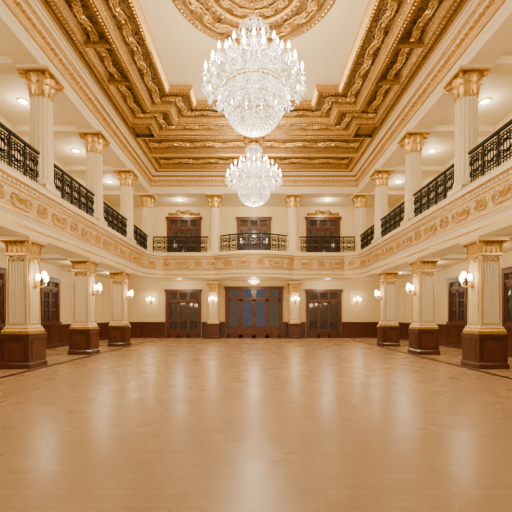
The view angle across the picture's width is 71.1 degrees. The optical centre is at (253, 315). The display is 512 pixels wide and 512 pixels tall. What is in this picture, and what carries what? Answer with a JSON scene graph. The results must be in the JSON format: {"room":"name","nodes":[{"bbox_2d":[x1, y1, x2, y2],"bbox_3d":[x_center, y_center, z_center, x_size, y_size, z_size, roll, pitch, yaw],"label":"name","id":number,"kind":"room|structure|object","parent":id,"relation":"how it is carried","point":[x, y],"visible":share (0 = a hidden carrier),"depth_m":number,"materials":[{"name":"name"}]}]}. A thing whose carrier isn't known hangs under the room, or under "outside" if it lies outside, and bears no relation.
{"room":"event hall","nodes":[
{"label":"event hall","id":0,"kind":"room"},
{"bbox_2d":[0,115,115,326],"bbox_3d":[-9.500,-3.450,10.800,0.200,9.900,27.600,0,0,0],"label":"wall","id":1,"kind":"structure","parent":0,"point":[66,285],"depth_m":18.00,"materials":[{"name":"beige paint"}]},
{"bbox_2d":[0,267,6,326],"bbox_3d":[-9.306,-0.695,12.700,0.175,2.170,1.700,0,0,0],"label":"window","id":2,"kind":"structure","parent":1,"relation":"in","point":[3,271],"depth_m":13.27,"materials":[{"name":"brown wood"}]},
{"bbox_2d":[40,275,62,324],"bbox_3d":[-9.306,-0.695,16.400,0.175,2.170,1.700,0,0,0],"label":"window","id":3,"kind":"structure","parent":1,"relation":"in","point":[49,294],"depth_m":16.40,"materials":[{"name":"brown wood"}]},
{"bbox_2d":[0,322,109,348],"bbox_3d":[-9.350,0.950,10.700,0.100,1.100,27.400,0,0,0],"label":"baseboard","id":4,"kind":"structure","parent":1,"relation":"attached to","point":[57,336],"depth_m":17.24,"materials":[{"name":"brown wood"}]},
{"bbox_2d":[28,154,435,315],"bbox_3d":[0.000,-3.375,13.941,18.850,6.685,20.968,0,0,0],"label":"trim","id":5,"kind":"structure","parent":1,"relation":"attached to","point":[28,154],"depth_m":24.38,"materials":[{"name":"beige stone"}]},
{"bbox_2d":[116,207,391,337],"bbox_3d":[0.000,-3.450,24.500,18.800,9.900,0.200,0,0,0],"label":"wall","id":6,"kind":"structure","parent":0,"point":[138,304],"depth_m":24.40,"materials":[{"name":"beige paint"}]},
{"bbox_2d":[164,289,202,337],"bbox_3d":[-4.800,-0.155,24.308,2.600,3.310,0.175,0,0,0],"label":"door","id":7,"kind":"structure","parent":6,"relation":"in","point":[182,306],"depth_m":24.33,"materials":[{"name":"brown wood"}]},
{"bbox_2d":[165,210,202,251],"bbox_3d":[-4.750,-5.455,24.308,2.500,3.590,0.175,0,0,0],"label":"door","id":8,"kind":"structure","parent":6,"relation":"in","point":[178,225],"depth_m":24.32,"materials":[{"name":"brown wood"}]},
{"bbox_2d":[235,217,271,249],"bbox_3d":[0.000,-5.190,24.308,2.500,3.060,0.175,0,0,0],"label":"door","id":9,"kind":"structure","parent":6,"relation":"in","point":[244,224],"depth_m":24.34,"materials":[{"name":"brown wood"}]},
{"bbox_2d":[224,286,283,337],"bbox_3d":[0.000,-0.255,24.308,4.100,3.510,0.175,0,0,0],"label":"door","id":10,"kind":"structure","parent":6,"relation":"in","point":[250,311],"depth_m":24.32,"materials":[{"name":"brown wood"}]},
{"bbox_2d":[129,322,378,337],"bbox_3d":[0.000,0.950,24.350,18.600,1.100,0.100,0,0,0],"label":"baseboard","id":11,"kind":"structure","parent":6,"relation":"attached to","point":[138,329],"depth_m":24.32,"materials":[{"name":"brown wood"}]},
{"bbox_2d":[305,210,341,251],"bbox_3d":[4.700,-5.455,24.308,2.500,3.590,0.175,0,0,0],"label":"door","id":12,"kind":"structure","parent":6,"relation":"in","point":[317,225],"depth_m":24.32,"materials":[{"name":"brown wood"}]},
{"bbox_2d":[305,289,342,337],"bbox_3d":[4.750,-0.155,24.308,2.600,3.310,0.175,0,0,0],"label":"door","id":13,"kind":"structure","parent":6,"relation":"in","point":[323,306],"depth_m":24.33,"materials":[{"name":"brown wood"}]},
{"bbox_2d":[0,338,511,511],"bbox_3d":[0.000,1.600,10.800,19.200,0.200,27.600,0,0,0],"label":"floor","id":14,"kind":"structure","parent":0,"point":[161,424],"depth_m":4.77,"materials":[{"name":"brown wood"}]},
{"bbox_2d":[0,236,47,368],"bbox_3d":[-6.750,-0.372,10.500,0.900,3.745,0.900,0,0,0],"label":"pillar","id":15,"kind":"structure","parent":14,"relation":"on","point":[23,338],"depth_m":10.19,"materials":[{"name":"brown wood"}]},
{"bbox_2d":[33,271,48,288],"bbox_3d":[-6.212,-1.060,10.502,0.421,0.520,0.427,0,0,44],"label":"candle sconce","id":16,"kind":"object","parent":15,"relation":"attached to","point":[37,277],"visible":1,"depth_m":10.45,"materials":[{"name":"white glass"}]},
{"bbox_2d":[67,258,100,354],"bbox_3d":[-6.750,-0.372,14.250,0.900,3.745,0.900,0,0,0],"label":"pillar","id":17,"kind":"structure","parent":14,"relation":"on","point":[84,330],"depth_m":13.94,"materials":[{"name":"beige paint"}]},
{"bbox_2d":[92,283,101,295],"bbox_3d":[-6.212,-1.060,14.252,0.421,0.520,0.427,0,0,44],"label":"candle sconce","id":18,"kind":"object","parent":17,"relation":"attached to","point":[94,288],"visible":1,"depth_m":14.21,"materials":[{"name":"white glass"}]},
{"bbox_2d":[107,270,131,346],"bbox_3d":[-6.750,-0.372,18.000,0.900,3.745,0.900,0,0,0],"label":"pillar","id":19,"kind":"structure","parent":14,"relation":"on","point":[119,328],"depth_m":17.68,"materials":[{"name":"beige paint"}]},
{"bbox_2d":[126,290,132,299],"bbox_3d":[-6.212,-1.060,18.002,0.421,0.520,0.427,0,0,44],"label":"candle sconce","id":20,"kind":"object","parent":19,"relation":"attached to","point":[131,291],"visible":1,"depth_m":17.95,"materials":[{"name":"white glass"}]},
{"bbox_2d":[206,282,220,338],"bbox_3d":[-2.700,-0.372,23.920,0.900,3.745,0.900,0,0,0],"label":"pillar","id":21,"kind":"structure","parent":14,"relation":"on","point":[213,324],"depth_m":23.60,"materials":[{"name":"beige paint"}]},
{"bbox_2d":[208,296,216,303],"bbox_3d":[-2.698,-1.060,23.382,0.427,0.520,0.421,0,0,44],"label":"candle sconce","id":22,"kind":"object","parent":21,"relation":"attached to","point":[212,297],"visible":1,"depth_m":23.34,"materials":[{"name":"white glass"}]},
{"bbox_2d":[0,340,511,379],"bbox_3d":[0.000,1.498,9.690,12.480,0.004,25.380,0,0,0],"label":"strip","id":23,"kind":"object","parent":14,"relation":"on","point":[152,340],"visible":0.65,"depth_m":11.28,"materials":[{"name":"brown wood"}]},
{"bbox_2d":[287,282,301,338],"bbox_3d":[2.700,-0.372,23.920,0.900,3.745,0.900,0,0,0],"label":"pillar","id":24,"kind":"structure","parent":14,"relation":"on","point":[294,324],"depth_m":23.60,"materials":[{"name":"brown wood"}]},
{"bbox_2d":[291,296,298,303],"bbox_3d":[2.702,-1.060,23.382,0.427,0.520,0.421,0,0,44],"label":"candle sconce","id":25,"kind":"object","parent":24,"relation":"attached to","point":[295,296],"visible":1,"depth_m":23.34,"materials":[{"name":"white glass"}]},
{"bbox_2d":[376,270,400,346],"bbox_3d":[6.750,-0.372,18.000,0.900,3.745,0.900,0,0,0],"label":"pillar","id":26,"kind":"structure","parent":14,"relation":"on","point":[388,328],"depth_m":17.68,"materials":[{"name":"beige paint"}]},
{"bbox_2d":[375,290,381,299],"bbox_3d":[6.212,-1.060,17.998,0.421,0.520,0.427,0,0,44],"label":"candle sconce","id":27,"kind":"object","parent":26,"relation":"attached to","point":[376,291],"visible":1,"depth_m":17.96,"materials":[{"name":"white glass"}]},
{"bbox_2d":[407,258,440,354],"bbox_3d":[6.750,-0.372,14.250,0.900,3.745,0.900,0,0,0],"label":"pillar","id":28,"kind":"structure","parent":14,"relation":"on","point":[423,330],"depth_m":13.94,"materials":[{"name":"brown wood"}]},
{"bbox_2d":[406,283,415,295],"bbox_3d":[6.212,-1.060,14.248,0.421,0.520,0.427,0,0,44],"label":"candle sconce","id":29,"kind":"object","parent":28,"relation":"attached to","point":[412,287],"visible":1,"depth_m":14.20,"materials":[{"name":"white glass"}]},
{"bbox_2d":[460,236,509,368],"bbox_3d":[6.750,-0.372,10.500,0.900,3.745,0.900,0,0,0],"label":"pillar","id":30,"kind":"structure","parent":14,"relation":"on","point":[484,338],"depth_m":10.19,"materials":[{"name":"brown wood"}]},
{"bbox_2d":[459,271,474,288],"bbox_3d":[6.212,-1.060,10.498,0.421,0.520,0.427,0,0,44],"label":"candle sconce","id":31,"kind":"object","parent":30,"relation":"attached to","point":[470,277],"visible":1,"depth_m":10.45,"materials":[{"name":"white glass"}]},
{"bbox_2d":[0,0,511,206],"bbox_3d":[0.000,-8.020,10.690,18.760,1.560,27.380,0,0,0],"label":"ceiling","id":32,"kind":"structure","parent":0,"point":[131,71],"depth_m":12.93,"materials":[{"name":"beige paint"}]},
{"bbox_2d":[16,97,29,104],"bbox_3d":[-8.000,-7.434,12.400,0.400,0.029,0.400,0,0,0],"label":"recessed light","id":33,"kind":"object","parent":32,"relation":"in","point":[23,101],"visible":1,"depth_m":12.40,"materials":[{"name":"white glass"}]},
{"bbox_2d":[71,148,80,152],"bbox_3d":[-8.000,-7.434,16.100,0.400,0.029,0.400,0,0,0],"label":"recessed light","id":34,"kind":"object","parent":32,"relation":"in","point":[75,150],"visible":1,"depth_m":16.07,"materials":[{"name":"white glass"}]},
{"bbox_2d":[172,0,335,47],"bbox_3d":[0.000,-8.525,9.150,4.640,0.250,4.640,0,0,0],"label":"ceiling medallion","id":35,"kind":"object","parent":32,"relation":"attached to","point":[289,20],"depth_m":10.19,"materials":[{"name":"gold metal"}]},
{"bbox_2d":[243,134,264,145],"bbox_3d":[0.000,-8.175,16.800,1.000,0.250,1.000,0,0,0],"label":"ceiling medallion","id":36,"kind":"object","parent":32,"relation":"attached to","point":[260,140],"depth_m":16.66,"materials":[{"name":"gold metal"}]},
{"bbox_2d":[202,0,305,136],"bbox_3d":[0.000,-6.525,9.200,2.690,3.750,2.647,0,0,-40],"label":"crystal chandelier","id":37,"kind":"object","parent":32,"relation":"hanging from","point":[253,86],"visible":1,"depth_m":8.88,"materials":[{"name":"white"}]},
{"bbox_2d":[225,142,282,206],"bbox_3d":[0.000,-6.670,16.800,2.690,3.100,2.647,0,0,40],"label":"crystal chandelier","id":38,"kind":"object","parent":32,"relation":"hanging from","point":[253,178],"visible":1,"depth_m":16.52,"materials":[{"name":"white"}]},
{"bbox_2d":[427,148,436,152],"bbox_3d":[8.000,-7.434,16.100,0.400,0.029,0.400,0,0,0],"label":"recessed light","id":39,"kind":"object","parent":32,"relation":"in","point":[432,150],"visible":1,"depth_m":16.07,"materials":[{"name":"white"}]},
{"bbox_2d":[478,97,491,104],"bbox_3d":[8.000,-7.434,12.400,0.400,0.029,0.400,0,0,0],"label":"recessed light","id":40,"kind":"object","parent":32,"relation":"in","point":[483,101],"visible":1,"depth_m":12.39,"materials":[{"name":"white glass"}]},
{"bbox_2d":[0,158,511,280],"bbox_3d":[0.000,-2.975,10.690,18.760,1.450,27.380,0,0,0],"label":"balcony","id":41,"kind":"object","parent":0,"point":[483,207],"visible":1,"depth_m":13.77,"materials":[{"name":"beige paint"}]},
{"bbox_2d":[0,122,39,182],"bbox_3d":[-6.260,-4.230,8.859,0.100,1.050,3.082,0,0,0],"label":"balcony railing","id":42,"kind":"object","parent":41,"relation":"on","point":[9,139],"visible":0.95,"depth_m":9.50,"materials":[{"name":"metal"}]},
{"bbox_2d":[15,64,65,196],"bbox_3d":[-6.400,-5.469,10.780,0.960,3.538,0.960,0,0,0],"label":"fluted column","id":43,"kind":"structure","parent":41,"relation":"on","point":[42,81],"depth_m":10.54,"materials":[{"name":"beige stone"}]},
{"bbox_2d":[54,163,94,216],"bbox_3d":[-6.260,-4.230,12.574,0.100,1.050,2.851,0,0,0],"label":"balcony railing","id":44,"kind":"object","parent":41,"relation":"on","point":[61,186],"visible":0.93,"depth_m":12.39,"materials":[{"name":"metal"}]},
{"bbox_2d":[77,129,110,225],"bbox_3d":[-6.400,-5.469,14.370,0.960,3.538,0.960,0,0,0],"label":"fluted column","id":45,"kind":"structure","parent":41,"relation":"on","point":[95,140],"depth_m":14.12,"materials":[{"name":"beige paint"}]},
{"bbox_2d":[103,201,127,236],"bbox_3d":[-6.260,-4.230,16.182,0.100,1.050,2.887,0,0,0],"label":"balcony railing","id":46,"kind":"object","parent":41,"relation":"on","point":[113,220],"visible":0.91,"depth_m":16.08,"materials":[{"name":"metal"}]},
{"bbox_2d":[113,168,138,243],"bbox_3d":[-6.400,-5.469,18.000,0.960,3.538,0.960,0,0,0],"label":"fluted column","id":47,"kind":"structure","parent":41,"relation":"on","point":[127,176],"depth_m":17.75,"materials":[{"name":"beige stone"}]},
{"bbox_2d":[133,224,147,249],"bbox_3d":[-6.268,-4.230,19.765,0.124,1.050,2.793,0,0,-1],"label":"balcony railing","id":48,"kind":"object","parent":41,"relation":"on","point":[139,234],"visible":0.84,"depth_m":19.70,"materials":[{"name":"metal"}]},
{"bbox_2d":[137,193,157,250],"bbox_3d":[-6.400,-5.469,21.550,0.960,3.538,0.960,0,0,0],"label":"fluted column","id":49,"kind":"structure","parent":41,"relation":"on","point":[148,199],"depth_m":21.29,"materials":[{"name":"beige stone"}]},
{"bbox_2d":[153,236,207,251],"bbox_3d":[-4.381,-4.230,21.420,3.302,1.050,0.100,0,0,0],"label":"balcony railing","id":50,"kind":"object","parent":41,"relation":"on","point":[164,237],"visible":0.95,"depth_m":21.40,"materials":[{"name":"metal"}]},
{"bbox_2d":[206,193,223,251],"bbox_3d":[-2.350,-5.469,21.550,0.960,3.538,0.960,0,0,0],"label":"fluted column","id":51,"kind":"structure","parent":41,"relation":"on","point":[215,199],"depth_m":21.28,"materials":[{"name":"beige stone"}]},
{"bbox_2d":[247,278,260,283],"bbox_3d":[0.000,-2.170,22.300,0.832,0.450,0.828,0,0,0],"label":"crystal ceiling light","id":52,"kind":"object","parent":41,"relation":"attached to","point":[252,280],"visible":0.99,"depth_m":22.06,"materials":[{"name":"white glass"}]},
{"bbox_2d":[220,233,287,251],"bbox_3d":[0.000,-4.230,20.809,3.967,1.050,0.719,0,0,0],"label":"balcony railing","id":53,"kind":"object","parent":41,"relation":"on","point":[245,238],"visible":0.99,"depth_m":20.64,"materials":[{"name":"metal"}]},
{"bbox_2d":[284,193,301,251],"bbox_3d":[2.350,-5.469,21.550,0.960,3.538,0.960,0,0,0],"label":"fluted column","id":54,"kind":"structure","parent":41,"relation":"on","point":[293,199],"depth_m":21.28,"materials":[{"name":"beige stone"}]},
{"bbox_2d":[299,236,354,251],"bbox_3d":[4.381,-4.230,21.420,3.302,1.050,0.100,0,0,0],"label":"balcony railing","id":55,"kind":"object","parent":41,"relation":"on","point":[310,237],"visible":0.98,"depth_m":21.40,"materials":[{"name":"metal"}]},
{"bbox_2d":[350,193,370,250],"bbox_3d":[6.400,-5.469,21.550,0.960,3.538,0.960,0,0,0],"label":"fluted column","id":56,"kind":"structure","parent":41,"relation":"on","point":[359,199],"depth_m":21.29,"materials":[{"name":"beige stone"}]},
{"bbox_2d":[360,224,374,249],"bbox_3d":[6.268,-4.230,19.765,0.124,1.050,2.793,0,0,1],"label":"balcony railing","id":57,"kind":"object","parent":41,"relation":"on","point":[368,234],"visible":0.81,"depth_m":19.75,"materials":[{"name":"metal"}]},
{"bbox_2d":[369,168,394,243],"bbox_3d":[6.400,-5.469,18.000,0.960,3.538,0.960,0,0,0],"label":"fluted column","id":58,"kind":"structure","parent":41,"relation":"on","point":[380,176],"depth_m":17.74,"materials":[{"name":"beige stone"}]},
{"bbox_2d":[380,201,404,236],"bbox_3d":[6.260,-4.230,16.182,0.100,1.050,2.887,0,0,0],"label":"balcony railing","id":59,"kind":"object","parent":41,"relation":"on","point":[393,221],"visible":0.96,"depth_m":16.12,"materials":[{"name":"metal"}]},
{"bbox_2d":[397,129,430,225],"bbox_3d":[6.400,-5.469,14.370,0.960,3.538,0.960,0,0,0],"label":"fluted column","id":60,"kind":"structure","parent":41,"relation":"on","point":[411,140],"depth_m":14.12,"materials":[{"name":"beige stone"}]},
{"bbox_2d":[413,163,453,216],"bbox_3d":[6.260,-4.230,12.574,0.100,1.050,2.851,0,0,0],"label":"balcony railing","id":61,"kind":"object","parent":41,"relation":"on","point":[427,203],"visible":0.96,"depth_m":12.39,"materials":[{"name":"metal"}]},
{"bbox_2d":[442,64,492,196],"bbox_3d":[6.400,-5.469,10.780,0.960,3.538,0.960,0,0,0],"label":"fluted column","id":62,"kind":"structure","parent":41,"relation":"on","point":[464,82],"depth_m":10.54,"materials":[{"name":"beige stone"}]},
{"bbox_2d":[468,119,511,182],"bbox_3d":[6.260,-4.230,8.859,0.100,1.050,3.082,0,0,0],"label":"balcony railing","id":63,"kind":"object","parent":41,"relation":"on","point":[480,169],"visible":0.95,"depth_m":9.41,"materials":[{"name":"metal"}]},
{"bbox_2d":[392,111,511,326],"bbox_3d":[9.500,-3.450,10.800,0.200,9.900,27.600,0,0,0],"label":"wall","id":64,"kind":"structure","parent":0,"point":[405,300],"depth_m":17.85,"materials":[{"name":"beige paint"}]},
{"bbox_2d":[398,322,511,356],"bbox_3d":[9.350,0.950,10.700,0.100,1.100,27.400,0,0,0],"label":"baseboard","id":65,"kind":"structure","parent":64,"relation":"attached to","point":[450,336],"depth_m":17.01,"materials":[{"name":"brown wood"}]},
{"bbox_2d":[445,275,467,324],"bbox_3d":[9.306,-0.695,16.400,0.175,2.170,1.700,0,0,0],"label":"window","id":66,"kind":"structure","parent":64,"relation":"in","point":[457,294],"depth_m":16.39,"materials":[{"name":"brown wood"}]},
{"bbox_2d":[501,266,511,326],"bbox_3d":[9.306,-0.695,12.700,0.175,2.170,1.700,0,0,0],"label":"window","id":67,"kind":"structure","parent":64,"relation":"in","point":[506,273],"depth_m":13.22,"materials":[{"name":"brown wood"}]}
]}

